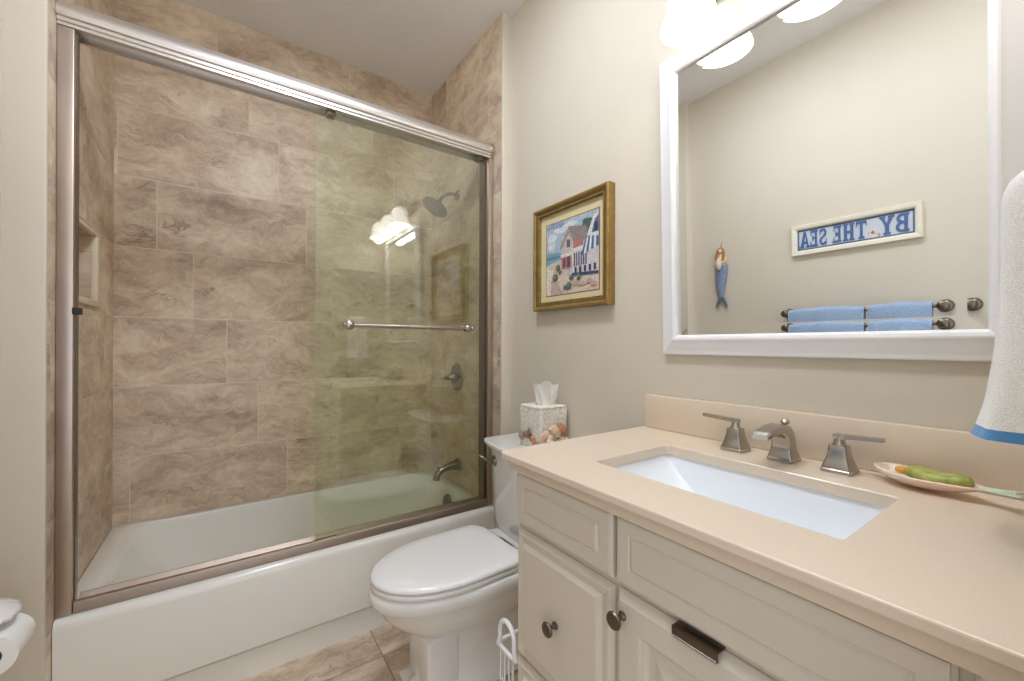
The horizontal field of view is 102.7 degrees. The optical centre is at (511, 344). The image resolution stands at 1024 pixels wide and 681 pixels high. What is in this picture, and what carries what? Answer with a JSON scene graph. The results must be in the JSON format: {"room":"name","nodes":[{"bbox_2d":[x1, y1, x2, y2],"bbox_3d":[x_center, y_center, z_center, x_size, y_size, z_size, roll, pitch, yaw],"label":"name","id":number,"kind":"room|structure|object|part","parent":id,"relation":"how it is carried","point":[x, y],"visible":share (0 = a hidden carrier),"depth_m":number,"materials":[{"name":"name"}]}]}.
{"room":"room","nodes":[
{"label":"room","id":0,"kind":"room"},
{"bbox_2d":[0,0,1,298],"bbox_3d":[-0.890,-0.223,0.322,0.110,2.840,1.829,0,0,-35],"label":"wall","id":1,"kind":"structure","parent":0,"point":[0,0],"depth_m":1.09,"materials":[{"name":"white paint"}]},
{"bbox_2d":[0,598,21,624],"bbox_3d":[-1.181,0.654,0.920,0.103,0.144,0.170,0,0,-35],"label":"toilet roll holder","id":2,"kind":"object","parent":1,"relation":"attached to","point":[9,607],"visible":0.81,"depth_m":0.94,"materials":[{"name":"white ceramic"}]},
{"bbox_2d":[0,613,35,673],"bbox_3d":[-1.162,0.681,0.927,0.088,0.088,0.100,0,0,-35],"label":"toilet roll","id":3,"kind":"object","parent":2,"relation":"hanging from","point":[15,634],"visible":0.95,"depth_m":0.92,"materials":[{"name":"white paper"}]},
{"bbox_2d":[0,0,48,680],"bbox_3d":[-1.339,-0.223,1.114,0.102,2.840,0.016,0,0,-35],"label":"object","id":4,"kind":"structure","parent":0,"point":[25,23],"depth_m":1.11,"materials":[{"name":"white paint"}]},
{"bbox_2d":[46,0,114,680],"bbox_3d":[-1.603,-0.223,1.446,0.150,2.840,0.831,0,0,-35],"label":"wall","id":5,"kind":"structure","parent":0,"point":[96,150],"depth_m":1.53,"materials":[{"name":"tile"}]},
{"bbox_2d":[79,218,99,307],"bbox_3d":[-1.514,-0.285,1.445,0.019,0.284,0.393,0,0,-35],"label":"trim","id":6,"kind":"structure","parent":5,"relation":"attached to","point":[94,301],"depth_m":1.57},
{"bbox_2d":[54,0,494,618],"bbox_3d":[-0.738,-0.104,1.667,1.522,1.830,0.096,0,0,-35],"label":"shower door frame","id":7,"kind":"object","parent":5,"relation":"attached to","point":[77,25],"visible":0.99,"depth_m":1.35,"materials":[{"name":"silver metal"}]},
{"bbox_3d":[-0.735,-0.980,1.668,1.517,0.076,0.093,0,0,-35],"label":"header rail","id":8,"kind":"part","parent":7,"relation":"part of","materials":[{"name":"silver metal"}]},
{"bbox_2d":[112,0,431,526],"bbox_3d":[-1.176,-0.221,2.326,1.860,2.840,0.120,0,0,-35],"label":"wall","id":9,"kind":"structure","parent":0,"point":[226,318],"depth_m":2.14,"materials":[{"name":"tile"}]},
{"bbox_2d":[178,0,524,95],"bbox_3d":[-0.425,-1.690,1.227,1.900,0.100,2.820,0,0,-35],"label":"ceiling","id":10,"kind":"structure","parent":0,"point":[417,45],"depth_m":2.12,"materials":[{"name":"paint"}]},
{"bbox_2d":[241,623,517,680],"bbox_3d":[-0.102,1.251,0.748,1.900,0.100,3.940,0,0,-35],"label":"floor","id":11,"kind":"structure","parent":0,"point":[380,653],"depth_m":1.55,"materials":[{"name":"tile"}]},
{"bbox_2d":[52,468,494,680],"bbox_3d":[-0.935,1.005,1.942,1.519,0.389,0.783,0,0,-35],"label":"bathtub","id":12,"kind":"object","parent":11,"relation":"on","point":[246,623],"visible":0.72,"depth_m":1.57,"materials":[{"name":"white ceramic"}]},
{"bbox_2d":[77,468,475,598],"bbox_3d":[-0.943,0.968,1.955,1.519,0.315,0.753,0,0,-35],"label":"basin","id":13,"kind":"object","parent":12,"relation":"in","point":[133,550],"depth_m":2.06,"materials":[{"name":"white ceramic"}]},
{"bbox_3d":[-0.372,0.897,2.334,0.030,0.084,0.084,0,0,-35],"label":"overflow plate","id":14,"kind":"part","parent":12,"relation":"part of","materials":[{"name":"grey metal"}]},
{"bbox_2d":[369,433,525,680],"bbox_3d":[-0.138,0.808,1.534,0.772,0.787,0.466,0,0,-35],"label":"toilet","id":15,"kind":"object","parent":11,"relation":"on","point":[451,590],"visible":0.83,"depth_m":1.40,"materials":[{"name":"white ceramic"}]},
{"bbox_3d":[-0.247,0.785,1.458,0.496,0.015,0.362,0,0,-35],"label":"seat","id":16,"kind":"part","parent":15,"relation":"part of","materials":[{"name":"white plastic"}]},
{"bbox_3d":[-0.246,0.760,1.458,0.499,0.020,0.364,0,0,-35],"label":"lid","id":17,"kind":"part","parent":15,"relation":"part of","materials":[{"name":"white plastic"}]},
{"bbox_3d":[-0.097,0.500,1.768,0.092,0.048,0.045,0,0,44],"label":"flush lever","id":18,"kind":"part","parent":15,"relation":"part of","materials":[{"name":"silver metal"}]},
{"bbox_3d":[0.076,0.432,1.683,0.251,0.034,0.466,0,0,-35],"label":"tank lid","id":19,"kind":"part","parent":15,"relation":"part of","materials":[{"name":"white ceramic"}]},
{"bbox_3d":[0.085,0.624,1.689,0.220,0.347,0.432,0,0,-35],"label":"tank","id":20,"kind":"part","parent":15,"relation":"part of","materials":[{"name":"white ceramic"}]},
{"bbox_2d":[518,402,568,445],"bbox_3d":[0.130,0.330,1.683,0.163,0.168,0.167,0,0,-35],"label":"tissue box cover","id":21,"kind":"object","parent":15,"relation":"on","point":[540,424],"visible":0.93,"depth_m":1.64,"materials":[{"name":"white ceramic"}]},
{"bbox_2d":[533,381,558,404],"bbox_3d":[0.136,0.205,1.687,0.086,0.122,0.115,0,0,-35],"label":"tissue","id":22,"kind":"object","parent":21,"relation":"on","point":[546,393],"visible":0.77,"depth_m":1.66,"materials":[{"name":"white paper"}]},
{"bbox_2d":[496,618,518,680],"bbox_3d":[0.115,0.966,1.177,0.327,0.470,0.111,0,0,-35],"label":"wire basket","id":23,"kind":"object","parent":11,"relation":"on","point":[504,651],"visible":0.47,"depth_m":1.09,"materials":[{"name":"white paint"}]},
{"bbox_3d":[-0.013,0.774,1.087,0.012,0.088,0.095,0,0,-35],"label":"handle","id":24,"kind":"part","parent":23,"relation":"part of","materials":[{"name":"white paint"}]},
{"bbox_2d":[517,472,990,680],"bbox_3d":[0.469,0.759,0.832,0.596,0.888,0.860,0,0,-35],"label":"vanity cabinet","id":25,"kind":"object","parent":11,"relation":"on","point":[601,594],"visible":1,"depth_m":0.70,"materials":[{"name":"paint"}]},
{"bbox_3d":[0.102,0.930,0.905,0.020,0.293,0.310,0,0,-35],"label":"drawer","id":26,"kind":"part","parent":25,"relation":"part of","materials":[{"name":"paint"}]},
{"bbox_3d":[0.083,0.617,0.891,0.030,0.032,0.032,0,0,-35],"label":"knob","id":27,"kind":"part","parent":25,"relation":"part of","materials":[{"name":"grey metal"}]},
{"bbox_3d":[0.104,0.380,0.906,0.020,0.127,0.310,0,0,-35],"label":"drawer","id":28,"kind":"part","parent":25,"relation":"part of","materials":[{"name":"paint"}]},
{"bbox_3d":[0.103,0.615,0.905,0.020,0.312,0.310,0,0,-35],"label":"drawer","id":29,"kind":"part","parent":25,"relation":"part of","materials":[{"name":"paint"}]},
{"bbox_3d":[0.190,0.495,0.740,0.030,0.032,0.032,0,0,-35],"label":"knob","id":30,"kind":"part","parent":25,"relation":"part of","materials":[{"name":"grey metal"}]},
{"bbox_3d":[0.323,0.767,0.591,0.020,0.620,0.437,0,0,-35],"label":"door","id":31,"kind":"part","parent":25,"relation":"part of","materials":[{"name":"paint"}]},
{"bbox_2d":[672,620,725,664],"bbox_3d":[0.288,0.461,0.636,0.025,0.017,0.076,0,0,-35],"label":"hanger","id":32,"kind":"object","parent":25,"relation":"attached to","point":[699,642],"visible":1,"depth_m":0.63,"materials":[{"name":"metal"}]},
{"bbox_2d":[501,394,1023,680],"bbox_3d":[0.465,0.239,0.847,0.593,0.150,0.893,0,0,-35],"label":"countertop","id":33,"kind":"structure","parent":25,"relation":"on","point":[940,574],"depth_m":0.66,"materials":[{"name":"beige stone"}]},
{"bbox_2d":[703,413,750,452],"bbox_3d":[0.562,0.231,1.085,0.055,0.084,0.114,0,0,-35],"label":"tap","id":34,"kind":"object","parent":33,"relation":"on","point":[735,440],"visible":1,"depth_m":1.05,"materials":[{"name":"silver metal"}]},
{"bbox_3d":[0.558,0.202,1.091,0.025,0.027,0.098,0,0,-35],"label":"lever","id":35,"kind":"part","parent":34,"relation":"part of","materials":[{"name":"silver metal"}]},
{"bbox_2d":[614,454,885,538],"bbox_3d":[0.441,0.364,0.843,0.329,0.134,0.519,0,0,-35],"label":"sink","id":36,"kind":"object","parent":33,"relation":"in","point":[831,515],"visible":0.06,"depth_m":0.91,"materials":[{"name":"white ceramic"}]},
{"bbox_2d":[751,419,800,463],"bbox_3d":[0.604,0.224,0.942,0.150,0.097,0.055,0,0,-35],"label":"faucet spout","id":37,"kind":"object","parent":33,"relation":"on","point":[783,448],"visible":1,"depth_m":0.94,"materials":[{"name":"silver metal"}]},
{"bbox_3d":[0.601,0.216,0.939,0.143,0.064,0.041,0,0,-35],"label":"spout","id":38,"kind":"part","parent":37,"relation":"part of","materials":[{"name":"silver metal"}]},
{"bbox_3d":[0.649,0.191,0.973,0.019,0.029,0.019,0,0,-35],"label":"lift rod","id":39,"kind":"part","parent":37,"relation":"part of","materials":[{"name":"silver metal"}]},
{"bbox_2d":[820,433,885,476],"bbox_3d":[0.718,0.231,0.862,0.055,0.084,0.102,0,0,-35],"label":"tap","id":40,"kind":"object","parent":33,"relation":"on","point":[839,459],"visible":1,"depth_m":0.87,"materials":[{"name":"silver metal"}]},
{"bbox_3d":[0.722,0.202,0.856,0.025,0.027,0.086,0,0,-35],"label":"lever","id":41,"kind":"part","parent":40,"relation":"part of","materials":[{"name":"silver metal"}]},
{"bbox_2d":[873,462,1023,499],"bbox_3d":[0.788,0.256,0.750,0.091,0.030,0.210,0,0,-22],"label":"soap dish","id":42,"kind":"object","parent":33,"relation":"on","point":[888,469],"visible":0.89,"depth_m":0.74,"materials":[{"name":"ceramic"}]},
{"bbox_2d":[895,465,974,487],"bbox_3d":[0.783,0.246,0.763,0.051,0.030,0.110,0,0,-22],"label":"soap bar","id":43,"kind":"object","parent":42,"relation":"in","point":[921,472],"visible":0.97,"depth_m":0.75,"materials":[{"name":"green wax"}]},
{"bbox_3d":[0.324,0.380,0.592,0.020,0.127,0.437,0,0,-35],"label":"false drawer","id":44,"kind":"part","parent":25,"relation":"part of","materials":[{"name":"paint"}]},
{"bbox_2d":[431,13,501,528],"bbox_3d":[-0.218,-0.218,2.416,0.187,2.840,0.831,0,0,-35],"label":"wall","id":45,"kind":"structure","parent":0,"point":[468,102],"depth_m":2.33,"materials":[{"name":"tile"}]},
{"bbox_2d":[422,190,459,217],"bbox_3d":[-0.405,-0.817,2.340,0.211,0.173,0.154,0,0,-35],"label":"shower","id":46,"kind":"object","parent":45,"relation":"attached to","point":[434,206],"visible":1,"depth_m":2.32,"materials":[{"name":"silver metal"}]},
{"bbox_3d":[-0.374,-0.844,2.362,0.126,0.081,0.019,0,0,-35],"label":"arm","id":47,"kind":"part","parent":46,"relation":"part of","materials":[{"name":"silver metal"}]},
{"bbox_2d":[433,458,460,480],"bbox_3d":[-0.377,0.714,2.337,0.158,0.106,0.072,0,0,-35],"label":"tub spout","id":48,"kind":"object","parent":45,"relation":"attached to","point":[455,464],"visible":1,"depth_m":2.33,"materials":[{"name":"silver metal"}]},
{"bbox_2d":[439,363,463,390],"bbox_3d":[-0.366,0.192,2.369,0.108,0.164,0.164,0,0,-35],"label":"shower valve","id":49,"kind":"object","parent":45,"relation":"attached to","point":[456,376],"visible":1,"depth_m":2.37,"materials":[{"name":"silver metal"}]},
{"bbox_3d":[-0.371,0.192,2.365,0.096,0.052,0.052,0,0,-35],"label":"lever","id":50,"kind":"part","parent":49,"relation":"part of","materials":[{"name":"silver metal"}]},
{"bbox_3d":[-0.327,0.192,2.395,0.014,0.164,0.164,0,0,-35],"label":"trim plate","id":51,"kind":"part","parent":49,"relation":"part of","materials":[{"name":"silver metal"}]},
{"bbox_2d":[511,0,991,438],"bbox_3d":[0.566,-0.217,1.341,0.135,2.840,1.829,0,0,-35],"label":"wall","id":52,"kind":"structure","parent":0,"point":[586,73],"depth_m":1.47,"materials":[{"name":"white paint"}]},
{"bbox_2d":[315,110,479,534],"bbox_3d":[-0.470,-0.085,1.874,0.779,1.744,0.013,0,0,-35],"label":"shower door","id":53,"kind":"structure","parent":52,"relation":"attached to","point":[327,116],"depth_m":1.65,"materials":[{"name":"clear glass"}]},
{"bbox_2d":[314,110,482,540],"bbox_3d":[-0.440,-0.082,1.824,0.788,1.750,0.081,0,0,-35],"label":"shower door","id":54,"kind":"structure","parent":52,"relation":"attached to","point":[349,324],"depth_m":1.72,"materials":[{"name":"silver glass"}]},
{"bbox_3d":[-0.460,-0.083,1.852,0.788,1.740,0.006,0,0,-35],"label":"glass pane","id":55,"kind":"part","parent":54,"relation":"part of","materials":[{"name":"white"}]},
{"bbox_2d":[500,11,511,434],"bbox_3d":[-0.023,-0.218,2.036,0.074,2.840,0.016,0,0,-35],"label":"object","id":56,"kind":"structure","parent":52,"relation":"attached to","point":[506,56],"depth_m":2.02,"materials":[{"name":"white paint"}]},
{"bbox_2d":[533,181,614,311],"bbox_3d":[0.235,-0.369,1.665,0.038,0.443,0.439,0,0,-35],"label":"framed picture","id":57,"kind":"object","parent":52,"relation":"attached to","point":[574,236],"visible":1,"depth_m":1.63,"materials":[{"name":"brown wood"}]},
{"bbox_2d":[546,206,599,296],"bbox_3d":[0.240,-0.361,1.663,0.001,0.312,0.314,0,0,-35],"label":"print","id":58,"kind":"object","parent":57,"relation":"attached to","point":[573,238],"depth_m":1.64},
{"bbox_2d":[660,0,721,47],"bbox_3d":[0.638,-0.965,0.949,0.202,0.194,0.625,0,0,-35],"label":"vanity light","id":59,"kind":"object","parent":52,"relation":"attached to","point":[687,23],"visible":1,"depth_m":1.15,"materials":[{"name":"white glass"}]},
{"bbox_3d":[0.488,-0.922,1.122,0.060,0.080,0.060,0,0,-35],"label":"bulb","id":60,"kind":"part","parent":59,"relation":"part of","materials":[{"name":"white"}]},
{"bbox_2d":[645,394,1023,499],"bbox_3d":[0.703,0.219,1.007,0.020,0.108,0.881,0,0,-35],"label":"backsplash","id":61,"kind":"structure","parent":52,"relation":"attached to","point":[991,464],"depth_m":0.89,"materials":[{"name":"beige stone"}]},
{"bbox_2d":[659,0,1023,361],"bbox_3d":[0.687,-0.428,1.001,0.027,0.920,0.745,-2,1,-35],"label":"wall mirror","id":62,"kind":"object","parent":52,"relation":"attached to","point":[836,174],"visible":0.97,"depth_m":0.93,"materials":[{"name":"mirror"}]},
{"bbox_3d":[0.690,-0.428,1.003,0.001,0.746,0.571,-2,1,-35],"label":"glass","id":63,"kind":"part","parent":62,"relation":"part of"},
{"bbox_3d":[0.333,-0.219,0.135,1.900,2.840,0.120,0,0,-35],"label":"wall","id":64,"kind":"structure","parent":0,"visible":0},
{"bbox_3d":[0.731,-0.279,0.526,0.166,0.181,0.064,0,0,-35],"label":"towel ring","id":65,"kind":"object","parent":64,"relation":"attached to","visible":0},
{"bbox_2d":[970,170,1023,444],"bbox_3d":[0.705,-0.052,0.562,0.168,0.355,0.098,0,0,-35],"label":"hand towel","id":66,"kind":"object","parent":65,"relation":"hanging from","point":[1000,418],"visible":1,"depth_m":0.53,"materials":[{"name":"white fabric"}]}
]}

